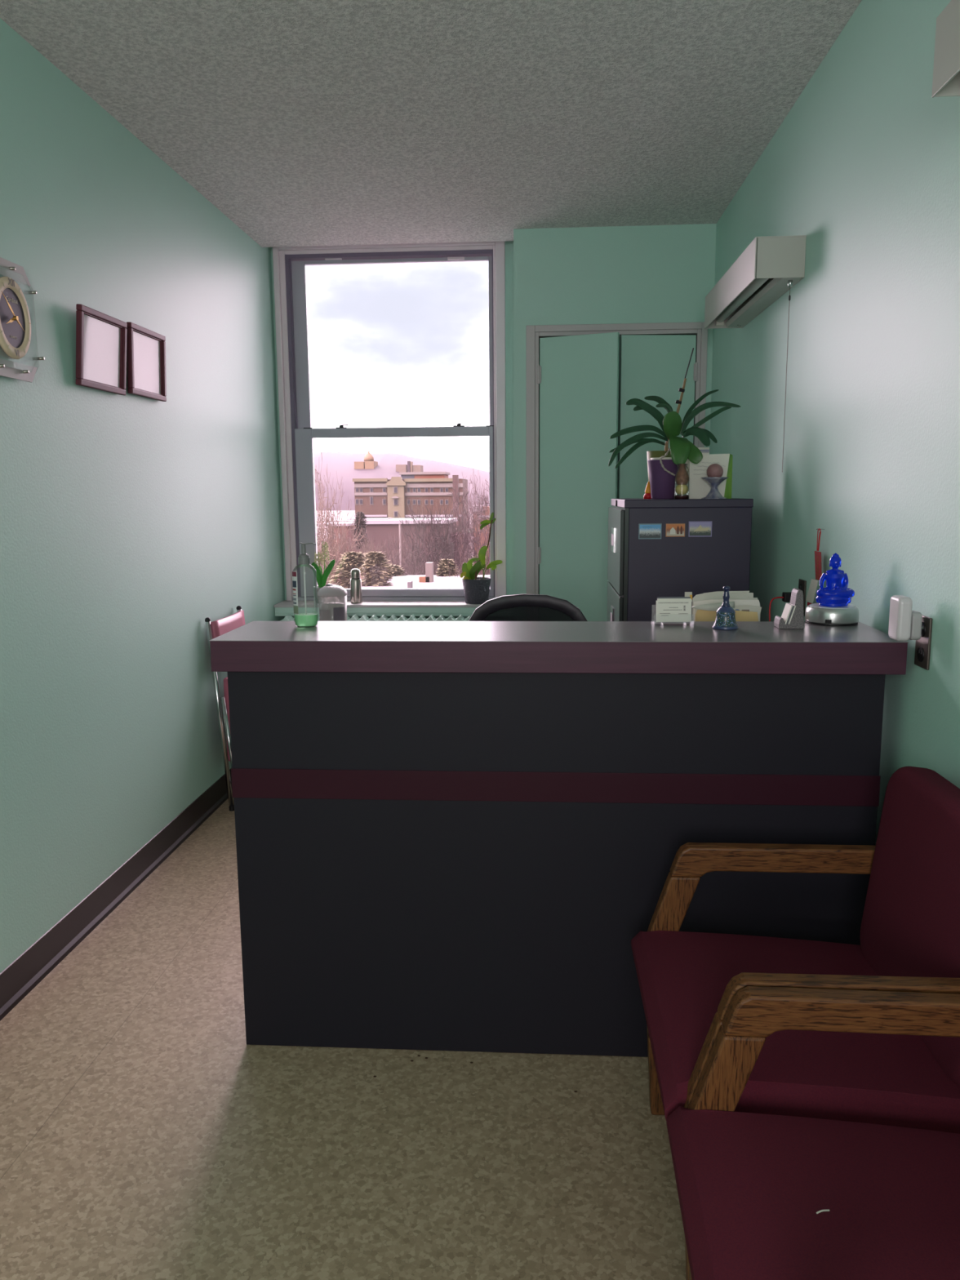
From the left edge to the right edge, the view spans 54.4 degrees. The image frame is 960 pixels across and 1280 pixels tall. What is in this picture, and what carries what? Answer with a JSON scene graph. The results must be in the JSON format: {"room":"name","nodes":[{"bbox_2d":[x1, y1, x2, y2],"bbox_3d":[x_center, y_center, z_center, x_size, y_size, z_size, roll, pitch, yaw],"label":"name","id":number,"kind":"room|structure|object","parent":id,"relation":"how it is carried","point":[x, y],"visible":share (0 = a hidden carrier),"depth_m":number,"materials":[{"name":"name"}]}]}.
{"room":"lobby","nodes":[
{"label":"lobby","id":0,"kind":"room"},
{"bbox_2d":[0,17,284,973],"bbox_3d":[-1.402,-0.259,1.887,0.100,2.748,7.220,0,9,4],"label":"wall","id":1,"kind":"structure","parent":0,"point":[129,522],"depth_m":3.20,"materials":[{"name":"green paint"}]},
{"bbox_2d":[0,257,44,382],"bbox_3d":[-1.283,-0.876,2.543,0.048,0.314,0.314,0,9,4],"label":"wall clock","id":2,"kind":"object","parent":1,"relation":"attached to","point":[15,317],"visible":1,"depth_m":2.56,"materials":[{"name":"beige plastic"}]},
{"bbox_2d":[75,303,127,395],"bbox_3d":[-1.247,-0.951,3.085,0.038,0.245,0.327,0,9,4],"label":"framed certificate","id":3,"kind":"object","parent":1,"relation":"attached to","point":[100,337],"visible":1,"depth_m":3.07,"materials":[{"name":"grey paper"}]},
{"bbox_2d":[0,768,231,1021],"bbox_3d":[-1.335,1.046,2.063,0.016,0.114,6.969,0,9,4],"label":"baseboard","id":4,"kind":"structure","parent":1,"relation":"attached to","point":[22,975],"depth_m":3.11,"materials":[{"name":"black plastic"}]},
{"bbox_2d":[126,321,166,401],"bbox_3d":[-1.228,-1.020,3.449,0.029,0.244,0.307,0,9,4],"label":"framed certificate","id":5,"kind":"object","parent":1,"relation":"attached to","point":[146,348],"visible":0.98,"depth_m":3.44,"materials":[{"name":"grey paper"}]},
{"bbox_2d":[0,797,686,1279],"bbox_3d":[-0.182,1.140,2.028,2.522,0.080,7.220,0,9,4],"label":"floor","id":6,"kind":"structure","parent":0,"point":[143,1136],"depth_m":2.04,"materials":[{"name":"carpet"}]},
{"bbox_2d":[204,605,244,811],"bbox_3d":[-1.118,0.300,4.341,0.125,0.874,0.452,0,9,4],"label":"folding chair","id":7,"kind":"object","parent":6,"relation":"on","point":[215,628],"visible":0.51,"depth_m":4.14,"materials":[{"name":"silver metal"}]},
{"bbox_2d":[280,613,471,621],"bbox_3d":[-0.527,0.236,5.117,1.099,0.751,0.095,0,9,4],"label":"radiator","id":8,"kind":"object","parent":6,"relation":"on","point":[287,618],"visible":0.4,"depth_m":5.02,"materials":[{"name":"white metal"}]},
{"bbox_2d":[468,593,587,621],"bbox_3d":[0.171,0.388,3.175,0.594,1.044,0.601,0,9,0],"label":"office chair","id":9,"kind":"object","parent":6,"relation":"on","point":[515,607],"visible":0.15,"depth_m":3.31,"materials":[{"name":"black plastic"}]},
{"bbox_2d":[208,621,908,1057],"bbox_3d":[0.194,0.462,2.646,1.611,1.058,0.823,0,9,4],"label":"reception desk","id":10,"kind":"object","parent":6,"relation":"on","point":[458,836],"depth_m":2.26,"materials":[{"name":"black laminate"}]},
{"bbox_2d":[292,542,318,626],"bbox_3d":[-0.454,-0.144,2.422,0.065,0.218,0.045,0,9,4],"label":"sanitizer bottle","id":11,"kind":"object","parent":10,"relation":"on","point":[302,620],"visible":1,"depth_m":2.42,"materials":[{"name":"clear plastic"}]},
{"bbox_2d":[208,621,908,642],"bbox_3d":[0.174,-0.023,2.326,1.611,0.002,0.342,0,9,4],"label":"countertop","id":12,"kind":"structure","parent":10,"relation":"on","point":[254,631],"depth_m":2.29,"materials":[{"name":"grey laminate"}]},
{"bbox_2d":[712,586,737,630],"bbox_3d":[0.614,-0.082,2.330,0.064,0.107,0.064,0,9,4],"label":"bell","id":13,"kind":"object","parent":10,"relation":"on","point":[725,620],"visible":1,"depth_m":2.32,"materials":[{"name":"ceramic"}]},
{"bbox_2d":[712,606,737,630],"bbox_3d":[0.614,-0.057,2.334,0.064,0.057,0.064,0,9,4],"label":"cup","id":14,"kind":"object","parent":13,"relation":"attached to","point":[725,620],"depth_m":2.31,"materials":[{"name":"ceramic"}]},
{"bbox_2d":[768,591,791,621],"bbox_3d":[0.963,0.021,3.023,0.195,0.342,0.063,-8,11,-38],"label":"power adapter","id":15,"kind":"object","parent":10,"relation":"on","point":[786,596],"visible":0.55,"depth_m":3.02,"materials":[{"name":"black plastic"}]},
{"bbox_2d":[773,587,804,628],"bbox_3d":[0.775,-0.080,2.338,0.062,0.098,0.052,0,9,4],"label":"card stand","id":16,"kind":"object","parent":10,"relation":"on","point":[797,621],"visible":0.95,"depth_m":2.32,"materials":[{"name":"stone"}]},
{"bbox_2d":[781,603,792,624],"bbox_3d":[0.767,-0.066,2.340,0.017,0.048,0.052,0,9,4],"label":"business card","id":17,"kind":"object","parent":16,"relation":"in","point":[786,611],"visible":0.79,"depth_m":2.33,"materials":[{"name":"white paper"}]},
{"bbox_2d":[786,603,794,624],"bbox_3d":[0.771,-0.066,2.340,0.017,0.048,0.052,0,9,4],"label":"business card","id":18,"kind":"object","parent":16,"relation":"in","point":[792,609],"visible":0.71,"depth_m":2.32,"materials":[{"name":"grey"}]},
{"bbox_2d":[804,603,858,626],"bbox_3d":[0.913,-0.067,2.423,0.131,0.045,0.131,0,9,4],"label":"turntable","id":19,"kind":"object","parent":10,"relation":"on","point":[815,614],"visible":0.88,"depth_m":2.37,"materials":[{"name":"silver metal"}]},
{"bbox_2d":[815,552,854,606],"bbox_3d":[0.917,-0.157,2.408,0.094,0.136,0.077,1,9,12],"label":"seated statue","id":20,"kind":"object","parent":19,"relation":"on","point":[837,593],"visible":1,"depth_m":2.39,"materials":[{"name":"blue glass"}]},
{"bbox_3d":[0.497,-0.065,2.413,0.102,0.050,0.046,0,9,1],"label":"card holder","id":21,"kind":"object","parent":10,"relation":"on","visible":0},
{"bbox_2d":[656,600,689,622],"bbox_3d":[0.496,-0.074,2.399,0.086,0.055,0.010,0,9,1],"label":"business card","id":22,"kind":"object","parent":21,"relation":"in","point":[676,611],"visible":1,"depth_m":2.40,"materials":[{"name":"white paper"}]},
{"bbox_2d":[657,596,690,598],"bbox_3d":[0.502,-0.081,2.419,0.086,0.061,0.007,0,9,1],"label":"business card","id":23,"kind":"object","parent":21,"relation":"in","point":[657,597],"visible":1,"depth_m":2.42,"materials":[{"name":"grey paper"}]},
{"bbox_2d":[657,599,691,621],"bbox_3d":[0.501,-0.076,2.404,0.086,0.057,0.010,0,9,1],"label":"business card","id":24,"kind":"object","parent":21,"relation":"in","point":[673,599],"visible":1,"depth_m":2.40,"materials":[{"name":"white paper"}]},
{"bbox_3d":[0.694,0.135,2.705,0.169,0.221,0.260,0,9,4],"label":"file sorter","id":25,"kind":"object","parent":10,"relation":"on","visible":0},
{"bbox_2d":[684,591,692,601],"bbox_3d":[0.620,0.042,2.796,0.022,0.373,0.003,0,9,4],"label":"note card","id":26,"kind":"object","parent":25,"relation":"in","point":[686,593],"visible":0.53,"depth_m":2.77,"materials":[{"name":"grey paper"}]},
{"bbox_2d":[692,593,758,621],"bbox_3d":[0.717,0.049,2.746,0.190,0.374,0.001,0,9,4],"label":"folded letter","id":27,"kind":"object","parent":25,"relation":"in","point":[702,597],"visible":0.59,"depth_m":2.72,"materials":[{"name":"grey paper"}]},
{"bbox_2d":[693,599,759,621],"bbox_3d":[0.713,0.061,2.718,0.190,0.359,0.001,0,9,4],"label":"envelope","id":28,"kind":"object","parent":25,"relation":"in","point":[737,602],"visible":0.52,"depth_m":2.69,"materials":[{"name":"white paper"}]},
{"bbox_2d":[695,609,758,621],"bbox_3d":[0.699,0.080,2.661,0.176,0.339,0.001,0,9,4],"label":"manila envelope","id":29,"kind":"object","parent":25,"relation":"in","point":[700,615],"visible":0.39,"depth_m":2.64,"materials":[{"name":"brown paper"}]},
{"bbox_2d":[692,601,734,610],"bbox_3d":[0.656,-0.095,2.617,0.118,0.024,0.029,0,9,4],"label":"paper","id":30,"kind":"object","parent":29,"relation":"on","point":[713,606],"visible":0.76,"depth_m":2.61,"materials":[{"name":"grey paper"}]},
{"bbox_2d":[694,604,761,621],"bbox_3d":[0.709,0.072,2.689,0.188,0.346,0.002,0,9,4],"label":"envelope","id":31,"kind":"object","parent":25,"relation":"in","point":[744,608],"visible":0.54,"depth_m":2.66,"materials":[{"name":"grey paper"}]},
{"bbox_2d":[703,591,753,597],"bbox_3d":[0.724,0.042,2.775,0.161,0.378,0.001,0,9,4],"label":"paper sheet","id":32,"kind":"object","parent":25,"relation":"in","point":[749,594],"visible":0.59,"depth_m":2.74,"materials":[{"name":"grey paper"}]},
{"bbox_2d":[606,497,753,621],"bbox_3d":[0.761,0.125,3.755,0.470,1.372,0.662,0,9,4],"label":"filing cabinet","id":33,"kind":"object","parent":6,"relation":"on","point":[640,571],"visible":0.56,"depth_m":3.36,"materials":[{"name":"grey metal"}]},
{"bbox_2d":[643,480,651,498],"bbox_3d":[0.646,-0.575,3.580,0.038,0.068,0.037,0,9,4],"label":"figurine","id":34,"kind":"object","parent":33,"relation":"on","point":[647,491],"visible":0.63,"depth_m":3.57,"materials":[{"name":"red"}]},
{"bbox_2d":[638,523,662,538],"bbox_3d":[0.610,-0.390,3.349,0.081,0.055,0.004,0,9,4],"label":"magnet","id":35,"kind":"object","parent":33,"relation":"attached to","point":[646,531],"visible":1,"depth_m":3.35,"materials":[{"name":"blue"}]},
{"bbox_2d":[646,450,671,482],"bbox_3d":[0.691,-0.637,3.608,0.096,0.181,0.096,0,9,4],"label":"plant pot","id":36,"kind":"object","parent":33,"relation":"on","point":[651,454],"visible":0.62,"depth_m":3.56,"materials":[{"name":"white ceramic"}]},
{"bbox_2d":[608,347,740,499],"bbox_3d":[0.680,-0.800,3.464,0.556,0.548,0.280,-3,9,-16],"label":"potted orchid","id":37,"kind":"object","parent":33,"relation":"on","point":[663,470],"visible":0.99,"depth_m":3.41,"materials":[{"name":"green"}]},
{"bbox_2d":[665,523,684,537],"bbox_3d":[0.699,-0.393,3.342,0.068,0.047,0.004,0,9,4],"label":"magnet","id":38,"kind":"object","parent":33,"relation":"attached to","point":[673,530],"visible":1,"depth_m":3.34,"materials":[{"name":"brown"}]},
{"bbox_2d":[674,463,689,499],"bbox_3d":[0.730,-0.573,3.374,0.053,0.126,0.053,0,9,4],"label":"glass vase","id":39,"kind":"object","parent":33,"relation":"on","point":[682,477],"visible":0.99,"depth_m":3.36,"materials":[{"name":"red"}]},
{"bbox_2d":[684,447,709,494],"bbox_3d":[0.819,-0.630,3.524,0.088,0.191,0.011,0,9,4],"label":"card","id":40,"kind":"object","parent":33,"relation":"on","point":[704,451],"visible":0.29,"depth_m":3.51,"materials":[{"name":"white paper"}]},
{"bbox_2d":[688,520,711,537],"bbox_3d":[0.787,-0.396,3.336,0.082,0.055,0.004,0,9,4],"label":"magnet","id":41,"kind":"object","parent":33,"relation":"attached to","point":[696,529],"visible":1,"depth_m":3.33,"materials":[{"name":"blue"}]},
{"bbox_2d":[688,453,732,498],"bbox_3d":[0.857,-0.603,3.441,0.170,0.164,0.041,-2,9,-9],"label":"greeting card","id":42,"kind":"object","parent":33,"relation":"on","point":[699,488],"visible":0.7,"depth_m":3.44,"materials":[{"name":"white paper"}]},
{"bbox_2d":[701,476,728,498],"bbox_3d":[0.853,-0.553,3.397,0.100,0.077,0.100,0,9,4],"label":"dish","id":43,"kind":"object","parent":33,"relation":"on","point":[714,482],"visible":0.98,"depth_m":3.38,"materials":[{"name":"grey ceramic"}]},
{"bbox_2d":[706,463,723,477],"bbox_3d":[0.852,-0.610,3.388,0.059,0.059,0.059,0,9,4],"label":"stone ball","id":44,"kind":"object","parent":43,"relation":"in","point":[714,469],"visible":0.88,"depth_m":3.37,"materials":[{"name":"red"}]},
{"bbox_2d":[631,766,959,1279],"bbox_3d":[0.630,0.704,1.777,0.624,0.845,0.598,0,9,4],"label":"armchair","id":45,"kind":"object","parent":6,"relation":"on","point":[688,981],"visible":0.85,"depth_m":1.70,"materials":[{"name":"red fabric"}]},
{"bbox_2d":[666,986,959,1279],"bbox_3d":[0.583,0.799,1.177,0.624,0.845,0.598,0,9,5],"label":"armchair","id":46,"kind":"object","parent":6,"relation":"on","point":[752,1188],"visible":1,"depth_m":1.32,"materials":[{"name":"red fabric"}]},
{"bbox_3d":[-0.742,0.304,4.764,0.400,0.730,0.340,0,9,4],"label":"side table","id":47,"kind":"object","parent":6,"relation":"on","visible":0},
{"bbox_2d":[317,583,346,621],"bbox_3d":[-0.739,-0.169,4.689,0.147,0.227,0.147,0,9,4],"label":"tub","id":48,"kind":"object","parent":47,"relation":"on","point":[328,611],"visible":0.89,"depth_m":4.64,"materials":[{"name":"plastic"}]},
{"bbox_2d":[320,602,345,621],"bbox_3d":[-0.739,-0.123,4.696,0.123,0.126,0.123,0,9,4],"label":"jar","id":49,"kind":"object","parent":48,"relation":"on","point":[329,611],"depth_m":4.64,"materials":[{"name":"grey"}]},
{"bbox_2d":[0,0,862,247],"bbox_3d":[-0.215,-1.569,1.440,2.522,0.080,6.900,0,9,4],"label":"ceiling","id":50,"kind":"structure","parent":0,"point":[303,122],"depth_m":3.08,"materials":[{"name":"white paint"}]},
{"bbox_2d":[513,223,716,594],"bbox_3d":[0.682,-0.733,4.978,0.989,2.688,0.370,0,9,4],"label":"wall","id":51,"kind":"structure","parent":0,"point":[641,273],"depth_m":4.63,"materials":[{"name":"green paint"}]},
{"bbox_2d":[274,607,477,616],"bbox_3d":[-0.472,-0.157,5.137,1.329,0.050,0.035,0,9,4],"label":"trim","id":52,"kind":"structure","parent":51,"relation":"attached to","point":[279,611],"depth_m":5.12,"materials":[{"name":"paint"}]},
{"bbox_2d":[271,240,620,618],"bbox_3d":[0.033,-0.803,5.268,2.322,2.748,0.140,0,9,4],"label":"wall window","id":53,"kind":"structure","parent":51,"relation":"in","point":[509,371],"depth_m":5.14,"materials":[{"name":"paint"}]},
{"bbox_2d":[272,240,506,607],"bbox_3d":[-0.472,-1.166,5.107,1.329,1.953,0.310,0,9,4],"label":"window","id":54,"kind":"structure","parent":53,"relation":"attached to","point":[297,434],"depth_m":5.16,"materials":[{"name":"white paint"}]},
{"bbox_2d":[311,541,335,603],"bbox_3d":[-0.866,-0.380,5.201,0.135,0.346,0.096,0,9,4],"label":"hyacinth","id":55,"kind":"object","parent":54,"relation":"on","point":[322,579],"visible":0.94,"depth_m":5.18,"materials":[{"name":"green plant"}]},
{"bbox_2d":[316,586,328,603],"bbox_3d":[-0.883,-0.253,5.223,0.096,0.090,0.096,0,9,4],"label":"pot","id":56,"kind":"object","parent":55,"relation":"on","point":[317,587],"depth_m":5.20,"materials":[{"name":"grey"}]},
{"bbox_2d":[350,568,362,603],"bbox_3d":[-0.690,-0.301,5.192,0.063,0.190,0.063,0,9,4],"label":"flask","id":57,"kind":"object","parent":54,"relation":"on","point":[355,580],"visible":1,"depth_m":5.17,"materials":[{"name":"metal"}]},
{"bbox_2d":[351,568,359,578],"bbox_3d":[-0.690,-0.367,5.182,0.052,0.056,0.052,0,9,4],"label":"cup","id":58,"kind":"object","parent":57,"relation":"on","point":[355,573],"depth_m":5.16,"materials":[{"name":"metal"}]},
{"bbox_2d":[460,512,502,604],"bbox_3d":[0.009,-0.450,5.123,0.232,0.496,0.161,0,9,4],"label":"potted houseplant","id":59,"kind":"object","parent":54,"relation":"on","point":[476,589],"visible":1,"depth_m":5.10,"materials":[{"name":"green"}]},
{"bbox_2d":[537,332,619,621],"bbox_3d":[0.489,-0.442,4.785,0.416,2.154,0.045,3,10,23],"label":"door","id":60,"kind":"structure","parent":51,"relation":"in","point":[578,375],"depth_m":4.71,"materials":[{"name":"green paint"}]},
{"bbox_2d":[525,321,707,594],"bbox_3d":[0.691,-0.481,4.862,0.898,2.226,0.096,0,9,4],"label":"trim","id":61,"kind":"structure","parent":51,"relation":"attached to","point":[533,333],"depth_m":4.69,"materials":[{"name":"grey paint"}]},
{"bbox_2d":[617,334,698,498],"bbox_3d":[0.902,-0.448,4.799,0.389,2.154,0.045,-1,9,-4],"label":"door","id":62,"kind":"structure","parent":51,"relation":"in","point":[651,365],"depth_m":4.66,"materials":[{"name":"green paint"}]},
{"bbox_2d":[709,0,959,845],"bbox_3d":[1.014,-0.254,1.730,0.100,2.748,7.220,0,9,4],"label":"wall","id":63,"kind":"structure","parent":0,"point":[864,164],"depth_m":2.43,"materials":[{"name":"green paint"}]},
{"bbox_2d":[704,235,806,472],"bbox_3d":[1.004,-1.005,3.532,0.160,0.750,0.945,0,9,4],"label":"wall light","id":64,"kind":"object","parent":63,"relation":"attached to","point":[770,266],"visible":1,"depth_m":3.21,"materials":[{"name":"white metal"}]},
{"bbox_2d":[782,280,792,472],"bbox_3d":[1.022,-0.877,3.117,0.016,0.626,0.016,0,9,4],"label":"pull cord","id":65,"kind":"object","parent":64,"relation":"attached to","point":[789,282],"depth_m":3.09,"materials":[{"name":"brown"}]},
{"bbox_2d":[798,578,806,616],"bbox_3d":[1.045,-0.138,3.037,0.009,0.115,0.072,0,9,4],"label":"wall outlet","id":66,"kind":"object","parent":63,"relation":"attached to","point":[802,584],"visible":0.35,"depth_m":3.01,"materials":[{"name":"black plastic"}]},
{"bbox_2d":[805,528,824,605],"bbox_3d":[1.023,-0.204,2.831,0.026,0.270,0.129,0,9,4],"label":"hanging amulet","id":67,"kind":"object","parent":63,"relation":"hanging from","point":[813,585],"visible":0.97,"depth_m":2.81,"materials":[{"name":"red fabric"}]},
{"bbox_2d":[914,614,932,670],"bbox_3d":[0.982,0.004,2.072,0.009,0.115,0.072,0,9,4],"label":"wall outlet","id":68,"kind":"object","parent":63,"relation":"attached to","point":[922,646],"visible":0.8,"depth_m":2.06,"materials":[{"name":"grey metal"}]},
{"bbox_2d":[888,595,922,640],"bbox_3d":[0.947,-0.049,2.066,0.064,0.098,0.062,0,9,4],"label":"plug","id":69,"kind":"object","parent":68,"relation":"attached to","point":[904,624],"visible":1,"depth_m":2.04,"materials":[{"name":"grey plastic"}]},
{"bbox_2d":[916,646,924,662],"bbox_3d":[0.979,0.032,2.076,0.002,0.034,0.034,0,9,4],"label":"socket","id":70,"kind":"object","parent":68,"relation":"attached to","point":[920,650],"depth_m":2.07,"materials":[{"name":"black plastic"}]},
{"bbox_2d":[920,622,925,636],"bbox_3d":[0.979,-0.024,2.067,0.002,0.034,0.034,0,9,4],"label":"socket","id":71,"kind":"object","parent":68,"relation":"attached to","point":[923,624],"depth_m":2.06,"materials":[{"name":"black plastic"}]},
{"bbox_2d":[931,0,959,97],"bbox_3d":[0.852,-0.646,1.224,0.160,0.750,0.945,0,9,4],"label":"wall light","id":72,"kind":"object","parent":63,"relation":"attached to","point":[946,68],"visible":1,"depth_m":1.60,"materials":[{"name":"white metal"}]},
{"label":"outside","id":73,"kind":"structure","parent":0,"visible":0},
{"bbox_2d":[315,510,473,582],"bbox_3d":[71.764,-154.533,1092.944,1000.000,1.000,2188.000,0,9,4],"label":"ground","id":74,"kind":"structure","parent":73,"point":[344,513],"depth_m":772.77,"materials":[{"name":"white snow"}]},
{"bbox_2d":[316,522,351,586],"bbox_3d":[-12.352,-1.948,75.831,5.489,15.280,7.201,-4,10,-20],"label":"bare tree","id":75,"kind":"object","parent":74,"relation":"on","point":[332,522],"visible":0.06,"depth_m":74.75,"materials":[{"name":"black plant"}]},
{"bbox_2d":[315,521,359,583],"bbox_3d":[-14.136,-4.563,94.762,3.559,14.569,7.000,0,9,4],"label":"brick house","id":76,"kind":"structure","parent":74,"relation":"on","point":[342,522],"depth_m":90.85,"materials":[{"name":"black brick"}]},
{"bbox_2d":[314,444,364,588],"bbox_3d":[-6.881,1.272,41.031,3.875,19.654,4.997,-8,12,-40],"label":"bare tree","id":77,"kind":"object","parent":74,"relation":"on","point":[322,529],"visible":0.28,"depth_m":39.95,"materials":[{"name":"brown plant"}]},
{"bbox_2d":[327,551,367,588],"bbox_3d":[-4.894,4.057,37.475,2.254,15.207,2.222,0,9,4],"label":"evergreen tree","id":78,"kind":"object","parent":74,"relation":"on","point":[350,560],"visible":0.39,"depth_m":36.07,"materials":[{"name":"black plant"}]},
{"bbox_2d":[329,520,373,581],"bbox_3d":[-10.853,-2.823,79.528,5.092,15.836,5.479,0,9,4],"label":"bare tree","id":79,"kind":"object","parent":74,"relation":"on","point":[346,520],"visible":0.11,"depth_m":78.82,"materials":[{"name":"black plant"}]},
{"bbox_2d":[328,535,379,586],"bbox_3d":[-6.153,1.883,51.432,4.558,15.200,4.128,1,9,11],"label":"bare tree","id":80,"kind":"object","parent":74,"relation":"on","point":[365,535],"visible":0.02,"depth_m":49.90,"materials":[{"name":"black plant"}]},
{"bbox_2d":[352,511,368,550],"bbox_3d":[-10.248,-3.161,81.319,1.639,15.916,1.583,0,9,4],"label":"evergreen tree","id":81,"kind":"object","parent":74,"relation":"on","point":[357,517],"visible":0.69,"depth_m":80.06,"materials":[{"name":"black plant"}]},
{"bbox_2d":[359,551,395,586],"bbox_3d":[-3.802,4.316,35.405,1.846,15.323,1.833,0,9,4],"label":"evergreen tree","id":82,"kind":"object","parent":74,"relation":"on","point":[374,575],"visible":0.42,"depth_m":34.07,"materials":[{"name":"black plant"}]},
{"bbox_2d":[338,528,425,588],"bbox_3d":[-6.197,0.280,61.495,8.192,15.241,6.854,6,11,35],"label":"bare tree","id":83,"kind":"object","parent":74,"relation":"on","point":[383,544],"visible":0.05,"depth_m":61.23,"materials":[{"name":"black plant"}]},
{"bbox_2d":[382,564,407,576],"bbox_3d":[-3.548,4.082,39.432,1.908,14.529,1.908,0,9,4],"label":"evergreen tree","id":84,"kind":"object","parent":74,"relation":"on","point":[398,570],"visible":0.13,"depth_m":38.22,"materials":[{"name":"black plant"}]},
{"bbox_2d":[334,517,457,569],"bbox_3d":[-11.305,-9.315,126.189,15.850,14.135,11.000,0,9,4],"label":"building","id":85,"kind":"structure","parent":74,"relation":"on","point":[378,528],"depth_m":120.33,"materials":[{"name":"brown brick"}]},
{"bbox_2d":[399,524,401,567],"bbox_3d":[-4.143,1.718,50.256,0.100,15.841,0.087,0,9,4],"label":"flag pole","id":86,"kind":"object","parent":74,"relation":"on","point":[400,544],"visible":0.05,"depth_m":49.17,"materials":[{"name":"white metal"}]},
{"bbox_2d":[370,528,435,573],"bbox_3d":[-6.307,-0.854,69.641,6.463,14.955,6.237,2,9,13],"label":"bare tree","id":87,"kind":"object","parent":74,"relation":"on","point":[393,543],"visible":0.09,"depth_m":66.91,"materials":[{"name":"black plant"}]},
{"bbox_2d":[352,476,468,570],"bbox_3d":[-14.856,-25.304,206.124,23.501,20.918,15.700,0,9,4],"label":"apartment building","id":88,"kind":"structure","parent":74,"relation":"on","point":[377,497],"depth_m":198.78,"materials":[{"name":"brown brick"}]},
{"bbox_2d":[383,522,458,575],"bbox_3d":[-2.819,2.150,46.439,6.024,16.166,5.737,-4,10,-20],"label":"bare tree","id":89,"kind":"object","parent":74,"relation":"on","point":[409,552],"visible":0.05,"depth_m":45.63,"materials":[{"name":"black plant"}]},
{"bbox_2d":[399,471,449,479],"bbox_3d":[-13.557,-30.632,234.618,11.323,22.560,11.500,0,9,4],"label":"rooftop building","id":90,"kind":"structure","parent":74,"relation":"on","point":[403,474],"depth_m":227.90,"materials":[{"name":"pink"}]},
{"bbox_2d":[361,574,489,588],"bbox_3d":[-1.629,5.245,33.401,5.560,14.076,12.400,0,9,4],"label":"flat roof","id":91,"kind":"structure","parent":74,"relation":"on","point":[399,582],"depth_m":35.00,"materials":[{"name":"white"}]},
{"bbox_2d":[407,580,413,588],"bbox_3d":[-2.358,-1.637,31.600,0.114,0.691,0.500,0,9,4],"label":"chimney","id":92,"kind":"object","parent":91,"relation":"on","point":[410,584],"visible":0.36,"depth_m":31.36,"materials":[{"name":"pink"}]},
{"bbox_2d":[418,575,429,582],"bbox_3d":[-2.092,-2.170,35.557,0.392,0.509,0.500,0,9,4],"label":"chimney","id":93,"kind":"object","parent":91,"relation":"on","point":[422,578],"visible":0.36,"depth_m":35.29,"materials":[{"name":"brown"}]},
{"bbox_2d":[425,562,433,582],"bbox_3d":[-1.914,-2.428,35.504,0.252,1.032,0.500,0,9,4],"label":"chimney","id":94,"kind":"object","parent":91,"relation":"on","point":[428,566],"visible":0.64,"depth_m":35.25,"materials":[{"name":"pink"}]},
{"bbox_2d":[402,528,462,573],"bbox_3d":[-3.396,-2.019,76.774,7.887,14.994,5.098,8,12,44],"label":"bare tree","id":95,"kind":"object","parent":74,"relation":"on","point":[442,529],"visible":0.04,"depth_m":75.97,"materials":[{"name":"black plant"}]},
{"bbox_2d":[398,477,489,574],"bbox_3d":[-1.113,0.101,52.668,6.903,18.267,6.788,-5,10,-27],"label":"bare tree","id":96,"kind":"object","parent":74,"relation":"on","point":[457,557],"visible":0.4,"depth_m":51.88,"materials":[{"name":"black plant"}]},
{"bbox_2d":[435,559,460,576],"bbox_3d":[-1.315,3.974,39.273,1.686,14.755,1.655,0,9,4],"label":"evergreen tree","id":97,"kind":"object","parent":74,"relation":"on","point":[443,569],"visible":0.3,"depth_m":37.98,"materials":[{"name":"black plant"}]},
{"bbox_2d":[452,475,459,564],"bbox_3d":[-4.850,-22.915,190.170,1.102,20.999,1.400,0,9,4],"label":"brick chimney","id":98,"kind":"object","parent":74,"relation":"on","point":[455,485],"visible":0.43,"depth_m":188.52,"materials":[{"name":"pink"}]},
{"bbox_2d":[443,531,488,577],"bbox_3d":[-0.627,3.514,38.204,2.952,16.003,2.755,4,10,26],"label":"bare tree","id":99,"kind":"object","parent":74,"relation":"on","point":[464,557],"visible":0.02,"depth_m":37.02,"materials":[{"name":"black plant"}]},
{"bbox_2d":[448,466,489,573],"bbox_3d":[0.910,-2.654,66.725,5.692,19.284,5.453,-4,10,-21],"label":"bare tree","id":100,"kind":"object","parent":74,"relation":"on","point":[486,501],"visible":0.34,"depth_m":65.33,"materials":[{"name":"black plant"}]},
{"bbox_2d":[471,505,489,574],"bbox_3d":[1.333,-12.926,143.963,4.628,15.539,9.000,0,9,4],"label":"house","id":101,"kind":"structure","parent":74,"relation":"on","point":[473,505],"depth_m":139.45,"materials":[{"name":"brown brick"}]},
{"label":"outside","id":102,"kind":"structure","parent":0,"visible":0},
{"bbox_2d":[313,451,489,511],"bbox_3d":[-162.226,-234.572,1343.217,533.605,83.048,700.000,0,9,4],"label":"hill","id":103,"kind":"structure","parent":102,"point":[342,464],"depth_m":1151.46,"materials":[{"name":"white snow"}]},
{"bbox_2d":[354,449,377,469],"bbox_3d":[-141.102,-209.749,1158.063,24.437,51.256,30.000,0,9,4],"label":"church","id":104,"kind":"structure","parent":103,"relation":"on","point":[369,464],"depth_m":1145.01,"materials":[{"name":"brown stone"}]},
{"bbox_2d":[395,461,422,471],"bbox_3d":[-86.750,-201.603,1151.721,30.401,36.262,28.000,0,9,4],"label":"mansion","id":105,"kind":"structure","parent":103,"relation":"on","point":[409,467],"depth_m":1139.16,"materials":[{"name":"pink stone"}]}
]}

